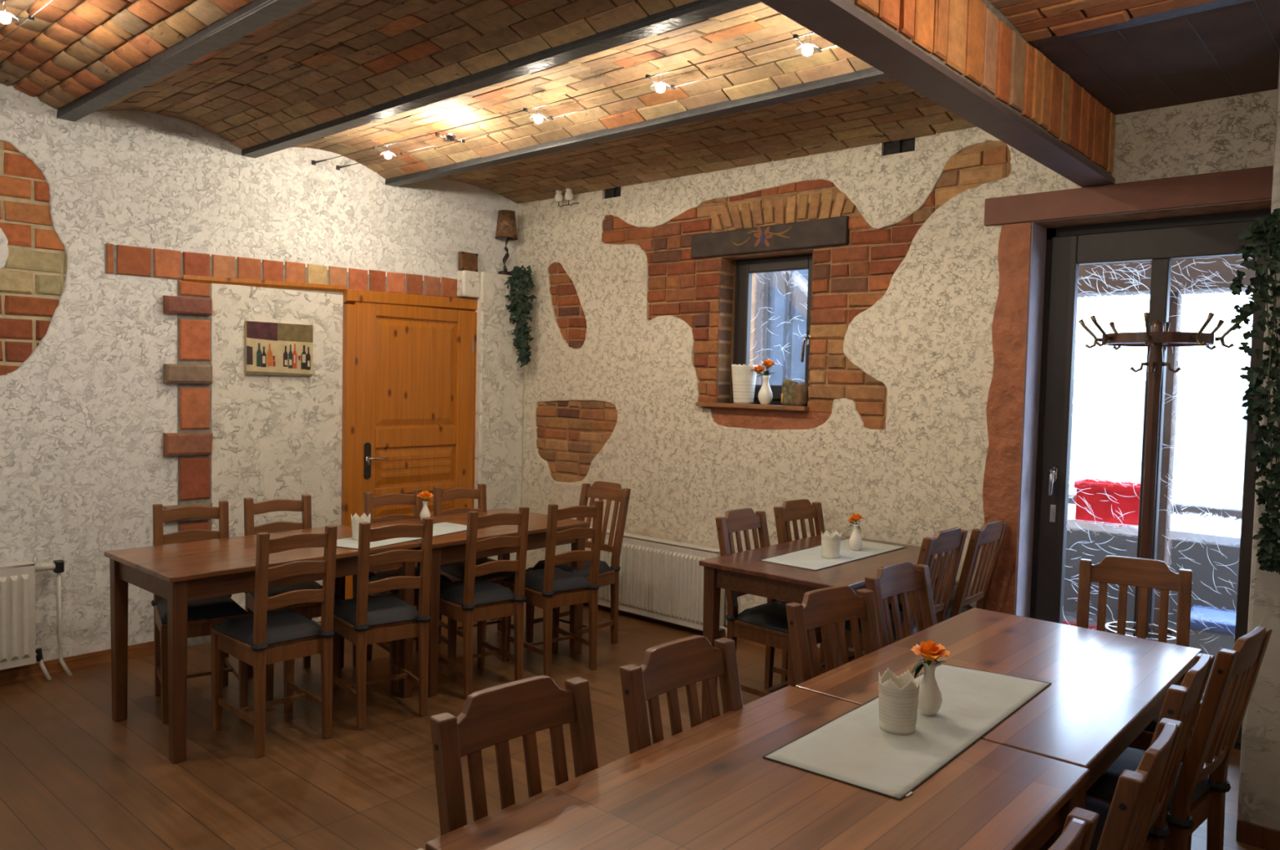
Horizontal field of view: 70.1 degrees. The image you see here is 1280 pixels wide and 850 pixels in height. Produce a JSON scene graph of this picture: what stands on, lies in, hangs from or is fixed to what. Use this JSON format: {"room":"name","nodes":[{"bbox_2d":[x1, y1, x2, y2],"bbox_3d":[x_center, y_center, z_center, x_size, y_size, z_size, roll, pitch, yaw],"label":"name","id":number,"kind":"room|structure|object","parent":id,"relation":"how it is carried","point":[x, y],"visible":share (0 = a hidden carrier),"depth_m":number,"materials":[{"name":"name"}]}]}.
{"room":"restaurant","nodes":[
{"label":"restaurant","id":0,"kind":"room"},
{"bbox_2d":[0,83,517,662],"bbox_3d":[-3.458,-0.349,4.114,0.397,3.400,8.100,4,4,41],"label":"wall","id":1,"kind":"structure","parent":0,"point":[138,249],"depth_m":4.89,"materials":[{"name":"white paint"}]},
{"bbox_2d":[0,0,53,42],"bbox_3d":[-1.768,-1.425,2.784,3.889,0.029,0.184,4,4,41],"label":"cable","id":2,"kind":"object","parent":1,"relation":"attached to","point":[49,2],"visible":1,"depth_m":3.28,"materials":[{"name":"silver metal"}]},
{"bbox_2d":[0,0,34,23],"bbox_3d":[-2.217,-1.438,3.182,0.166,0.078,0.087,0,3,-23],"label":"lamp","id":3,"kind":"object","parent":2,"relation":"attached to","point":[5,18],"visible":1,"depth_m":3.18,"materials":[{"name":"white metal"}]},
{"bbox_2d":[0,640,154,684],"bbox_3d":[-4.235,1.250,3.108,0.026,0.067,5.100,4,4,41],"label":"baseboard","id":4,"kind":"structure","parent":1,"relation":"attached to","point":[139,650],"depth_m":4.63,"materials":[{"name":"brown wood"}]},
{"bbox_2d":[56,0,314,121],"bbox_3d":[-1.383,-1.509,3.216,3.915,0.200,0.080,4,4,41],"label":"trim","id":5,"kind":"structure","parent":1,"relation":"attached to","point":[257,14],"depth_m":3.53,"materials":[{"name":"black paint"}]},
{"bbox_2d":[244,320,312,376],"bbox_3d":[-2.116,-0.445,5.362,0.024,0.305,0.405,4,4,41],"label":"picture","id":6,"kind":"object","parent":1,"relation":"attached to","point":[274,348],"visible":1,"depth_m":5.34,"materials":[{"name":"multicoloured paper"}]},
{"bbox_2d":[341,288,477,599],"bbox_3d":[-1.487,0.164,6.069,0.104,2.080,1.037,4,4,41],"label":"door","id":7,"kind":"structure","parent":1,"relation":"in","point":[409,378],"depth_m":6.01,"materials":[{"name":"orange wood"}]},
{"bbox_2d":[241,0,760,158],"bbox_3d":[-0.776,-1.528,3.900,3.915,0.200,0.080,4,4,41],"label":"ceiling beam","id":8,"kind":"structure","parent":1,"relation":"attached to","point":[698,11],"depth_m":3.60,"materials":[{"name":"grey metal"}]},
{"bbox_2d":[311,31,837,170],"bbox_3d":[-0.460,-1.471,4.256,3.889,0.041,0.184,4,4,41],"label":"cable","id":9,"kind":"object","parent":1,"relation":"attached to","point":[313,162],"visible":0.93,"depth_m":4.03,"materials":[{"name":"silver metal"}]},
{"bbox_2d":[373,145,402,159],"bbox_3d":[-1.392,-1.509,5.043,0.166,0.078,0.087,0,3,-23],"label":"lamp","id":10,"kind":"object","parent":9,"relation":"attached to","point":[388,155],"visible":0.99,"depth_m":5.03,"materials":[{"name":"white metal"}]},
{"bbox_2d":[435,133,464,142],"bbox_3d":[-0.985,-1.490,4.735,0.174,0.035,0.061,0,3,-32],"label":"lamp","id":11,"kind":"object","parent":9,"relation":"attached to","point":[450,137],"visible":1,"depth_m":4.72,"materials":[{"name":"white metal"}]},
{"bbox_2d":[523,106,553,123],"bbox_3d":[-0.475,-1.450,4.271,0.166,0.078,0.087,0,3,-23],"label":"lamp","id":12,"kind":"object","parent":9,"relation":"attached to","point":[538,118],"visible":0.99,"depth_m":4.26,"materials":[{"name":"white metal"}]},
{"bbox_2d":[645,74,675,93],"bbox_3d":[0.085,-1.413,3.774,0.166,0.078,0.087,0,3,-23],"label":"lamp","id":13,"kind":"object","parent":9,"relation":"attached to","point":[660,87],"visible":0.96,"depth_m":3.76,"materials":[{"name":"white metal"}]},
{"bbox_2d":[793,34,822,55],"bbox_3d":[0.609,-1.379,3.310,0.166,0.078,0.087,0,3,-23],"label":"lamp","id":14,"kind":"object","parent":9,"relation":"attached to","point":[807,50],"visible":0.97,"depth_m":3.30,"materials":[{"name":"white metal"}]},
{"bbox_2d":[385,66,893,186],"bbox_3d":[-0.158,-1.547,4.595,3.915,0.200,0.080,4,4,41],"label":"ceiling beam","id":15,"kind":"structure","parent":1,"relation":"attached to","point":[871,75],"depth_m":4.31,"materials":[{"name":"grey metal"}]},
{"bbox_2d":[457,270,525,559],"bbox_3d":[-1.075,0.059,6.526,0.105,2.265,0.545,4,4,41],"label":"wall column","id":16,"kind":"structure","parent":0,"point":[500,379],"depth_m":6.49,"materials":[{"name":"paint"}]},
{"bbox_2d":[457,251,478,271],"bbox_3d":[-1.189,-1.127,6.311,0.042,0.125,0.144,4,4,39],"label":"tin box","id":17,"kind":"object","parent":16,"relation":"on","point":[466,260],"visible":0.95,"depth_m":6.29,"materials":[{"name":"brown metal"}]},
{"bbox_2d":[494,209,517,275],"bbox_3d":[-0.960,-1.302,6.551,0.165,0.456,0.165,4,4,41],"label":"table lamp","id":18,"kind":"object","parent":16,"relation":"on","point":[506,227],"visible":0.93,"depth_m":6.49,"materials":[{"name":"brown fabric"}]},
{"bbox_2d":[503,264,537,367],"bbox_3d":[-0.859,-0.776,6.491,0.237,0.735,0.158,4,4,41],"label":"ivy","id":19,"kind":"object","parent":16,"relation":"hanging from","point":[522,331],"visible":1,"depth_m":6.47,"materials":[{"name":"green plant"}]},
{"bbox_2d":[0,601,1265,849],"bbox_3d":[-0.838,1.488,1.771,7.500,0.120,8.000,4,4,41],"label":"floor","id":20,"kind":"structure","parent":0,"point":[73,776],"depth_m":3.65,"materials":[{"name":"brown wood"}]},
{"bbox_2d":[0,559,72,680],"bbox_3d":[-3.305,0.968,4.053,0.134,0.591,1.358,4,4,41],"label":"radiator","id":21,"kind":"object","parent":20,"relation":"on","point":[17,579],"visible":1,"depth_m":4.36,"materials":[{"name":"white metal"}]},
{"bbox_2d":[151,500,248,723],"bbox_3d":[-2.037,0.832,4.209,0.357,0.900,0.454,-1,3,-34],"label":"chair","id":22,"kind":"object","parent":20,"relation":"on","point":[204,614],"visible":0.63,"depth_m":4.21,"materials":[{"name":"brown wood"}]},
{"bbox_2d":[156,595,248,622],"bbox_3d":[-2.025,0.820,4.190,0.349,0.048,0.382,-1,3,-34],"label":"seat cushion","id":23,"kind":"object","parent":22,"relation":"on","point":[220,608],"depth_m":4.08,"materials":[{"name":"black fabric"}]},
{"bbox_2d":[104,524,420,763],"bbox_3d":[-1.690,0.922,4.160,0.705,0.740,1.135,4,4,41],"label":"dining table","id":24,"kind":"object","parent":20,"relation":"on","point":[179,573],"visible":0.81,"depth_m":3.89,"materials":[{"name":"brown wood"}]},
{"bbox_2d":[336,536,358,549],"bbox_3d":[-1.343,0.553,4.267,0.277,0.005,0.212,3,3,33],"label":"table runner","id":25,"kind":"object","parent":24,"relation":"on","point":[347,542],"depth_m":4.26,"materials":[{"name":"fabric"}]},
{"bbox_2d":[351,512,370,539],"bbox_3d":[-1.341,0.486,4.384,0.090,0.120,0.091,4,4,41],"label":"pot","id":26,"kind":"object","parent":25,"relation":"on","point":[355,519],"visible":0.65,"depth_m":4.35,"materials":[{"name":"white ceramic"}]},
{"bbox_2d":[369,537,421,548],"bbox_3d":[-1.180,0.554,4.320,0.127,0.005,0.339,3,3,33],"label":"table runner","id":27,"kind":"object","parent":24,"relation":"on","point":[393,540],"depth_m":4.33,"materials":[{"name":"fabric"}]},
{"bbox_2d":[210,524,337,757],"bbox_3d":[-1.542,0.860,3.853,0.454,0.900,0.357,4,4,44],"label":"chair","id":28,"kind":"object","parent":20,"relation":"on","point":[249,638],"visible":1,"depth_m":3.76,"materials":[{"name":"brown wood"}]},
{"bbox_2d":[212,608,320,644],"bbox_3d":[-1.557,0.846,3.867,0.382,0.048,0.349,4,4,44],"label":"seat cushion","id":29,"kind":"object","parent":28,"relation":"on","point":[284,626],"depth_m":3.79,"materials":[{"name":"black fabric"}]},
{"bbox_2d":[244,493,342,700],"bbox_3d":[-1.728,0.824,4.512,0.357,0.900,0.454,-1,3,-38],"label":"chair","id":30,"kind":"object","parent":20,"relation":"on","point":[308,610],"visible":0.48,"depth_m":4.55,"materials":[{"name":"brown wood"}]},
{"bbox_2d":[248,581,340,599],"bbox_3d":[-1.714,0.812,4.494,0.349,0.048,0.382,-1,3,-38],"label":"seat cushion","id":31,"kind":"object","parent":30,"relation":"on","point":[312,584],"depth_m":4.45,"materials":[{"name":"black fabric"}]},
{"bbox_2d":[332,517,433,729],"bbox_3d":[-1.193,0.853,4.165,0.357,0.900,0.454,-1,3,-37],"label":"chair","id":32,"kind":"object","parent":20,"relation":"on","point":[353,619],"visible":0.94,"depth_m":4.04,"materials":[{"name":"brown wood"}]},
{"bbox_2d":[333,593,418,626],"bbox_3d":[-1.206,0.839,4.182,0.349,0.048,0.382,-1,3,-37],"label":"seat cushion","id":33,"kind":"object","parent":32,"relation":"on","point":[386,610],"depth_m":4.09,"materials":[{"name":"black fabric"}]},
{"bbox_2d":[364,488,457,668],"bbox_3d":[-1.230,0.820,4.848,0.357,0.900,0.454,-1,3,-38],"label":"chair","id":34,"kind":"object","parent":20,"relation":"on","point":[371,501],"visible":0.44,"depth_m":4.89,"materials":[{"name":"brown wood"}]},
{"bbox_2d":[369,566,452,593],"bbox_3d":[-1.216,0.808,4.831,0.349,0.048,0.382,-1,3,-38],"label":"seat cushion","id":35,"kind":"object","parent":34,"relation":"on","point":[380,575],"depth_m":4.81,"materials":[{"name":"black fabric"}]},
{"bbox_2d":[348,507,589,696],"bbox_3d":[-0.911,0.902,4.947,0.725,0.740,1.065,4,4,41],"label":"dining table","id":36,"kind":"object","parent":20,"relation":"on","point":[450,548],"visible":0.51,"depth_m":4.68,"materials":[{"name":"brown wood"}]},
{"bbox_2d":[417,490,432,520],"bbox_3d":[-1.164,0.440,4.948,0.089,0.165,0.090,4,4,41],"label":"bud vase","id":37,"kind":"object","parent":36,"relation":"on","point":[424,513],"visible":0.96,"depth_m":4.93,"materials":[{"name":"white ceramic"}]},
{"bbox_2d":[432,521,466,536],"bbox_3d":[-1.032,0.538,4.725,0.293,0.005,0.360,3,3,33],"label":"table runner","id":38,"kind":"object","parent":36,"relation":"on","point":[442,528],"depth_m":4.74,"materials":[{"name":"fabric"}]},
{"bbox_2d":[433,484,515,643],"bbox_3d":[-0.926,0.812,5.162,0.357,0.900,0.454,-1,4,-38],"label":"chair","id":39,"kind":"object","parent":20,"relation":"on","point":[455,571],"visible":0.38,"depth_m":5.20,"materials":[{"name":"brown wood"}]},
{"bbox_2d":[440,557,515,579],"bbox_3d":[-0.913,0.800,5.144,0.349,0.048,0.382,-1,4,-38],"label":"seat cushion","id":40,"kind":"object","parent":39,"relation":"on","point":[455,571],"depth_m":5.05,"materials":[{"name":"black fabric"}]},
{"bbox_2d":[438,506,528,698],"bbox_3d":[-0.822,0.843,4.563,0.357,0.900,0.454,-1,4,-40],"label":"chair","id":41,"kind":"object","parent":20,"relation":"on","point":[467,601],"visible":0.89,"depth_m":4.44,"materials":[{"name":"brown wood"}]},
{"bbox_2d":[440,577,514,605],"bbox_3d":[-0.835,0.829,4.579,0.349,0.048,0.382,-1,4,-40],"label":"seat cushion","id":42,"kind":"object","parent":41,"relation":"on","point":[486,593],"depth_m":4.48,"materials":[{"name":"black fabric"}]},
{"bbox_2d":[429,675,598,835],"bbox_3d":[-0.109,0.988,1.671,0.394,0.922,0.487,-1,4,-44],"label":"chair","id":43,"kind":"object","parent":20,"relation":"on","point":[495,715],"visible":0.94,"depth_m":1.78,"materials":[{"name":"brown wood"}]},
{"bbox_2d":[502,500,603,677],"bbox_3d":[-0.467,0.837,4.869,0.357,0.900,0.454,-1,4,-39],"label":"chair","id":44,"kind":"object","parent":20,"relation":"on","point":[544,588],"visible":0.96,"depth_m":4.75,"materials":[{"name":"brown wood"}]},
{"bbox_2d":[503,567,588,592],"bbox_3d":[-0.481,0.822,4.885,0.349,0.048,0.382,-1,4,-39],"label":"seat cushion","id":45,"kind":"object","parent":44,"relation":"on","point":[564,581],"depth_m":4.79,"materials":[{"name":"black fabric"}]},
{"bbox_2d":[525,480,631,657],"bbox_3d":[-0.352,0.808,5.296,0.394,0.922,0.487,4,4,40],"label":"chair","id":46,"kind":"object","parent":20,"relation":"on","point":[607,491],"visible":0.68,"depth_m":5.29,"materials":[{"name":"brown wood"}]},
{"bbox_2d":[528,560,613,577],"bbox_3d":[-0.386,0.807,5.255,0.386,0.048,0.352,4,4,40],"label":"seat cushion","id":47,"kind":"object","parent":46,"relation":"on","point":[605,570],"depth_m":5.19,"materials":[{"name":"black fabric"}]},
{"bbox_2d":[557,526,727,637],"bbox_3d":[0.007,0.983,5.865,1.449,0.534,0.134,4,4,41],"label":"radiator","id":48,"kind":"object","parent":20,"relation":"on","point":[660,579],"visible":0.52,"depth_m":5.68,"materials":[{"name":"white metal"}]},
{"bbox_2d":[619,635,742,754],"bbox_3d":[0.237,0.980,1.998,0.487,0.922,0.394,4,4,45],"label":"chair","id":49,"kind":"object","parent":20,"relation":"on","point":[667,667],"visible":0.44,"depth_m":2.11,"materials":[{"name":"brown wood"}]},
{"bbox_2d":[425,685,1089,849],"bbox_3d":[0.281,1.084,1.751,0.740,0.740,1.143,4,4,41],"label":"dining table","id":50,"kind":"object","parent":20,"relation":"on","point":[709,784],"visible":0.94,"depth_m":1.73,"materials":[{"name":"brown wood"}]},
{"bbox_2d":[715,507,822,697],"bbox_3d":[0.637,0.880,4.279,0.487,0.922,0.394,4,4,42],"label":"chair","id":51,"kind":"object","parent":20,"relation":"on","point":[766,624],"visible":0.6,"depth_m":4.24,"materials":[{"name":"brown wood"}]},
{"bbox_2d":[735,600,817,633],"bbox_3d":[0.676,0.880,4.242,0.352,0.048,0.386,4,4,42],"label":"seat cushion","id":52,"kind":"object","parent":51,"relation":"on","point":[771,617],"depth_m":4.17,"materials":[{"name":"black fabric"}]},
{"bbox_2d":[698,533,950,723],"bbox_3d":[0.891,0.978,4.258,0.710,0.740,1.125,4,4,41],"label":"dining table","id":53,"kind":"object","parent":20,"relation":"on","point":[743,571],"visible":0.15,"depth_m":4.00,"materials":[{"name":"brown wood"}]},
{"bbox_2d":[759,537,906,570],"bbox_3d":[0.920,0.604,4.304,0.318,0.002,0.845,4,4,41],"label":"table runner","id":54,"kind":"object","parent":53,"relation":"on","point":[811,558],"visible":0.84,"depth_m":4.22,"materials":[{"name":"fabric"}]},
{"bbox_2d":[821,529,841,559],"bbox_3d":[0.877,0.548,4.188,0.093,0.118,0.093,4,4,41],"label":"pot","id":55,"kind":"object","parent":54,"relation":"on","point":[830,543],"visible":1,"depth_m":4.15,"materials":[{"name":"white ceramic"}]},
{"bbox_2d":[847,513,863,550],"bbox_3d":[1.035,0.513,4.387,0.074,0.177,0.070,4,4,41],"label":"bud vase","id":56,"kind":"object","parent":54,"relation":"on","point":[855,542],"visible":1,"depth_m":4.37,"materials":[{"name":"white ceramic"}]},
{"bbox_2d":[773,498,891,682],"bbox_3d":[0.967,0.869,4.667,0.394,0.922,0.487,-1,4,-42],"label":"chair","id":57,"kind":"object","parent":20,"relation":"on","point":[793,510],"visible":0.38,"depth_m":4.77,"materials":[{"name":"brown wood"}]},
{"bbox_2d":[785,585,880,685],"bbox_3d":[0.695,0.963,2.579,0.394,0.922,0.487,-1,4,-38],"label":"chair","id":58,"kind":"object","parent":20,"relation":"on","point":[822,607],"visible":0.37,"depth_m":2.70,"materials":[{"name":"brown wood"}]},
{"bbox_2d":[864,560,937,648],"bbox_3d":[1.025,0.950,3.001,0.394,0.922,0.487,-1,4,-44],"label":"chair","id":59,"kind":"object","parent":20,"relation":"on","point":[891,580],"visible":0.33,"depth_m":3.14,"materials":[{"name":"brown wood"}]},
{"bbox_2d":[844,527,968,650],"bbox_3d":[1.162,0.899,4.129,0.487,0.922,0.394,4,4,44],"label":"chair","id":60,"kind":"object","parent":20,"relation":"on","point":[952,540],"visible":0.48,"depth_m":4.01,"materials":[{"name":"brown wood"}]},
{"bbox_2d":[844,608,924,639],"bbox_3d":[1.123,0.894,4.166,0.352,0.048,0.386,4,4,44],"label":"seat cushion","id":61,"kind":"object","parent":60,"relation":"on","point":[847,624],"depth_m":4.08,"materials":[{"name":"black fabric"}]},
{"bbox_2d":[888,519,1007,619],"bbox_3d":[1.449,0.893,4.391,0.487,0.922,0.394,4,4,41],"label":"chair","id":62,"kind":"object","parent":20,"relation":"on","point":[993,532],"visible":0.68,"depth_m":4.22,"materials":[{"name":"brown wood"}]},
{"bbox_2d":[888,597,973,619],"bbox_3d":[1.409,0.889,4.426,0.352,0.048,0.386,4,4,41],"label":"seat cushion","id":63,"kind":"object","parent":62,"relation":"on","point":[966,607],"depth_m":4.37,"materials":[{"name":"black fabric"}]},
{"bbox_2d":[795,607,1202,849],"bbox_3d":[1.068,1.060,2.635,0.718,0.740,1.210,4,4,41],"label":"dining table","id":64,"kind":"object","parent":20,"relation":"on","point":[1105,688],"visible":0.63,"depth_m":2.55,"materials":[{"name":"brown wood"}]},
{"bbox_2d":[762,663,1051,799],"bbox_3d":[0.693,0.700,2.190,0.308,0.002,0.963,4,4,41],"label":"table runner","id":65,"kind":"object","parent":64,"relation":"on","point":[851,748],"visible":0.77,"depth_m":2.05,"materials":[{"name":"fabric"}]},
{"bbox_2d":[878,667,919,734],"bbox_3d":[0.596,0.637,2.106,0.092,0.128,0.092,3,3,24],"label":"pot","id":66,"kind":"object","parent":65,"relation":"on","point":[898,700],"visible":1,"depth_m":2.07,"materials":[{"name":"white ceramic"}]},
{"bbox_2d":[911,640,950,715],"bbox_3d":[0.700,0.610,2.207,0.090,0.176,0.090,4,4,41],"label":"bud vase","id":67,"kind":"object","parent":65,"relation":"on","point":[930,696],"visible":0.98,"depth_m":2.19,"materials":[{"name":"white ceramic"}]},
{"bbox_2d":[1048,806,1099,849],"bbox_3d":[0.384,1.012,1.407,0.487,0.922,0.394,4,4,41],"label":"chair","id":68,"kind":"object","parent":20,"relation":"on","point":[1079,828],"visible":1,"depth_m":1.30,"materials":[{"name":"brown wood"}]},
{"bbox_2d":[1039,653,1214,849],"bbox_3d":[1.085,0.988,2.242,0.487,0.922,0.394,4,4,40],"label":"chair","id":69,"kind":"object","parent":20,"relation":"on","point":[1181,703],"visible":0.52,"depth_m":2.15,"materials":[{"name":"brown wood"}]},
{"bbox_2d":[1039,795,1148,849],"bbox_3d":[1.044,0.983,2.277,0.352,0.048,0.386,4,4,40],"label":"seat cushion","id":70,"kind":"object","parent":69,"relation":"on","point":[1092,804],"depth_m":2.27,"materials":[{"name":"black fabric"}]},
{"bbox_2d":[1075,555,1193,849],"bbox_3d":[1.703,0.957,3.181,0.394,0.922,0.487,3,3,28],"label":"chair","id":71,"kind":"object","parent":20,"relation":"on","point":[1144,573],"visible":0.32,"depth_m":3.33,"materials":[{"name":"brown wood"}]},
{"bbox_2d":[1143,711,1193,737],"bbox_3d":[1.678,0.957,3.134,0.386,0.048,0.352,3,3,28],"label":"seat cushion","id":72,"kind":"object","parent":71,"relation":"on","point":[1148,731],"depth_m":2.95,"materials":[{"name":"black fabric"}]},
{"bbox_2d":[1097,717,1182,849],"bbox_3d":[0.741,1.002,1.790,0.487,0.922,0.394,4,4,40],"label":"chair","id":73,"kind":"object","parent":20,"relation":"on","point":[1136,795],"visible":1,"depth_m":1.55,"materials":[{"name":"brown wood"}]},
{"bbox_2d":[1078,311,1240,644],"bbox_3d":[2.032,0.485,3.662,0.538,1.825,0.538,2,3,14],"label":"coat stand","id":74,"kind":"object","parent":20,"relation":"on","point":[1156,339],"visible":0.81,"depth_m":3.62,"materials":[{"name":"brown wood"}]},
{"bbox_2d":[1085,626,1271,849],"bbox_3d":[1.410,0.981,2.539,0.394,0.922,0.487,-1,4,-43],"label":"chair","id":75,"kind":"object","parent":20,"relation":"on","point":[1201,784],"visible":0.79,"depth_m":2.38,"materials":[{"name":"brown wood"}]},
{"bbox_2d":[1086,746,1210,812],"bbox_3d":[1.373,0.977,2.578,0.386,0.048,0.352,-1,4,-43],"label":"seat cushion","id":76,"kind":"object","parent":75,"relation":"on","point":[1103,789],"depth_m":2.49,"materials":[{"name":"black fabric"}]},
{"bbox_2d":[0,0,1279,204],"bbox_3d":[-0.697,-1.538,1.629,7.600,0.457,8.300,4,4,41],"label":"ceiling","id":77,"kind":"structure","parent":0,"point":[322,61],"depth_m":3.88,"materials":[{"name":"brick"}]},
{"bbox_2d":[1028,0,1254,48],"bbox_3d":[2.507,-1.371,2.234,2.995,0.200,0.080,4,4,41],"label":"trim","id":78,"kind":"structure","parent":77,"relation":"attached to","point":[1132,22],"depth_m":3.00,"materials":[{"name":"black paint"}]},
{"bbox_2d":[516,88,1277,654],"bbox_3d":[0.960,-0.304,5.327,5.300,3.400,0.422,4,4,41],"label":"wall","id":79,"kind":"structure","parent":0,"point":[921,420],"depth_m":4.91,"materials":[{"name":"beige paint"}]},
{"bbox_2d":[554,187,579,207],"bbox_3d":[-0.507,-1.559,6.273,0.160,0.123,0.107,4,4,41],"label":"insulator","id":80,"kind":"object","parent":79,"relation":"attached to","point":[558,197],"visible":1,"depth_m":6.25,"materials":[{"name":"white ceramic"}]},
{"bbox_2d":[586,601,854,662],"bbox_3d":[0.385,1.235,5.615,3.390,0.073,0.018,4,4,41],"label":"baseboard","id":81,"kind":"structure","parent":79,"relation":"attached to","point":[722,633],"depth_m":5.50,"materials":[{"name":"brown wood"}]},
{"bbox_2d":[696,401,808,410],"bbox_3d":[0.694,-0.110,5.392,0.765,0.025,0.205,4,4,41],"label":"window sill","id":82,"kind":"structure","parent":79,"relation":"attached to","point":[733,405],"depth_m":5.29,"materials":[{"name":"brown wood"}]},
{"bbox_2d":[731,364,756,404],"bbox_3d":[0.620,-0.244,5.438,0.155,0.232,0.155,4,4,41],"label":"pot","id":83,"kind":"object","parent":82,"relation":"on","point":[744,379],"visible":0.98,"depth_m":5.38,"materials":[{"name":"white ceramic"}]},
{"bbox_2d":[751,359,776,404],"bbox_3d":[0.724,-0.251,5.325,0.172,0.263,0.097,4,4,41],"label":"bud vase","id":84,"kind":"object","parent":82,"relation":"on","point":[765,393],"visible":1,"depth_m":5.30,"materials":[{"name":"white ceramic"}]},
{"bbox_2d":[781,377,807,405],"bbox_3d":[0.879,-0.189,5.204,0.163,0.157,0.079,4,4,41],"label":"ornament","id":85,"kind":"object","parent":82,"relation":"on","point":[793,393],"visible":1,"depth_m":5.19,"materials":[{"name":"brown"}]},
{"bbox_2d":[781,393,783,403],"bbox_3d":[0.815,-0.152,5.220,0.016,0.056,0.015,4,4,41],"label":"candle","id":86,"kind":"object","parent":85,"relation":"on","point":[782,394],"depth_m":5.21,"materials":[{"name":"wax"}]},
{"bbox_2d":[690,215,849,258],"bbox_3d":[0.763,-1.077,5.317,1.068,0.153,0.168,4,4,41],"label":"lintel","id":87,"kind":"object","parent":79,"relation":"attached to","point":[833,231],"visible":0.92,"depth_m":5.21,"materials":[{"name":"brown wood"}]},
{"bbox_2d":[732,253,813,404],"bbox_3d":[0.806,-0.569,5.409,0.635,0.895,0.144,4,4,41],"label":"window","id":88,"kind":"structure","parent":79,"relation":"in","point":[773,298],"depth_m":5.44,"materials":[{"name":"clear glass"}]},
{"bbox_2d":[758,0,1115,187],"bbox_3d":[-0.424,-1.298,1.273,0.134,0.610,7.520,4,4,41],"label":"beam","id":89,"kind":"structure","parent":79,"relation":"attached to","point":[966,57],"depth_m":2.92,"materials":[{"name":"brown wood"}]},
{"bbox_2d":[1029,208,1271,749],"bbox_3d":[2.335,0.219,4.136,1.055,2.335,0.159,4,4,41],"label":"door","id":90,"kind":"structure","parent":79,"relation":"in","point":[1179,270],"depth_m":4.15,"materials":[{"name":"clear glass"}]},
{"bbox_2d":[1235,56,1279,836],"bbox_3d":[3.512,-0.069,2.718,2.605,3.300,1.345,4,4,41],"label":"wall","id":91,"kind":"structure","parent":0,"point":[1259,787],"depth_m":3.09,"materials":[{"name":"paint"}]},
{"bbox_2d":[1229,208,1279,574],"bbox_3d":[2.058,-0.113,2.986,0.243,1.200,0.152,4,4,41],"label":"ivy","id":92,"kind":"object","parent":91,"relation":"attached to","point":[1263,231],"visible":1,"depth_m":2.98,"materials":[{"name":"green plant"}]},
{"bbox_2d":[1235,818,1279,849],"bbox_3d":[2.915,1.450,2.380,2.300,0.072,0.015,4,4,41],"label":"baseboard","id":93,"kind":"structure","parent":91,"relation":"attached to","point":[1265,837],"depth_m":3.10,"materials":[{"name":"brown wood"}]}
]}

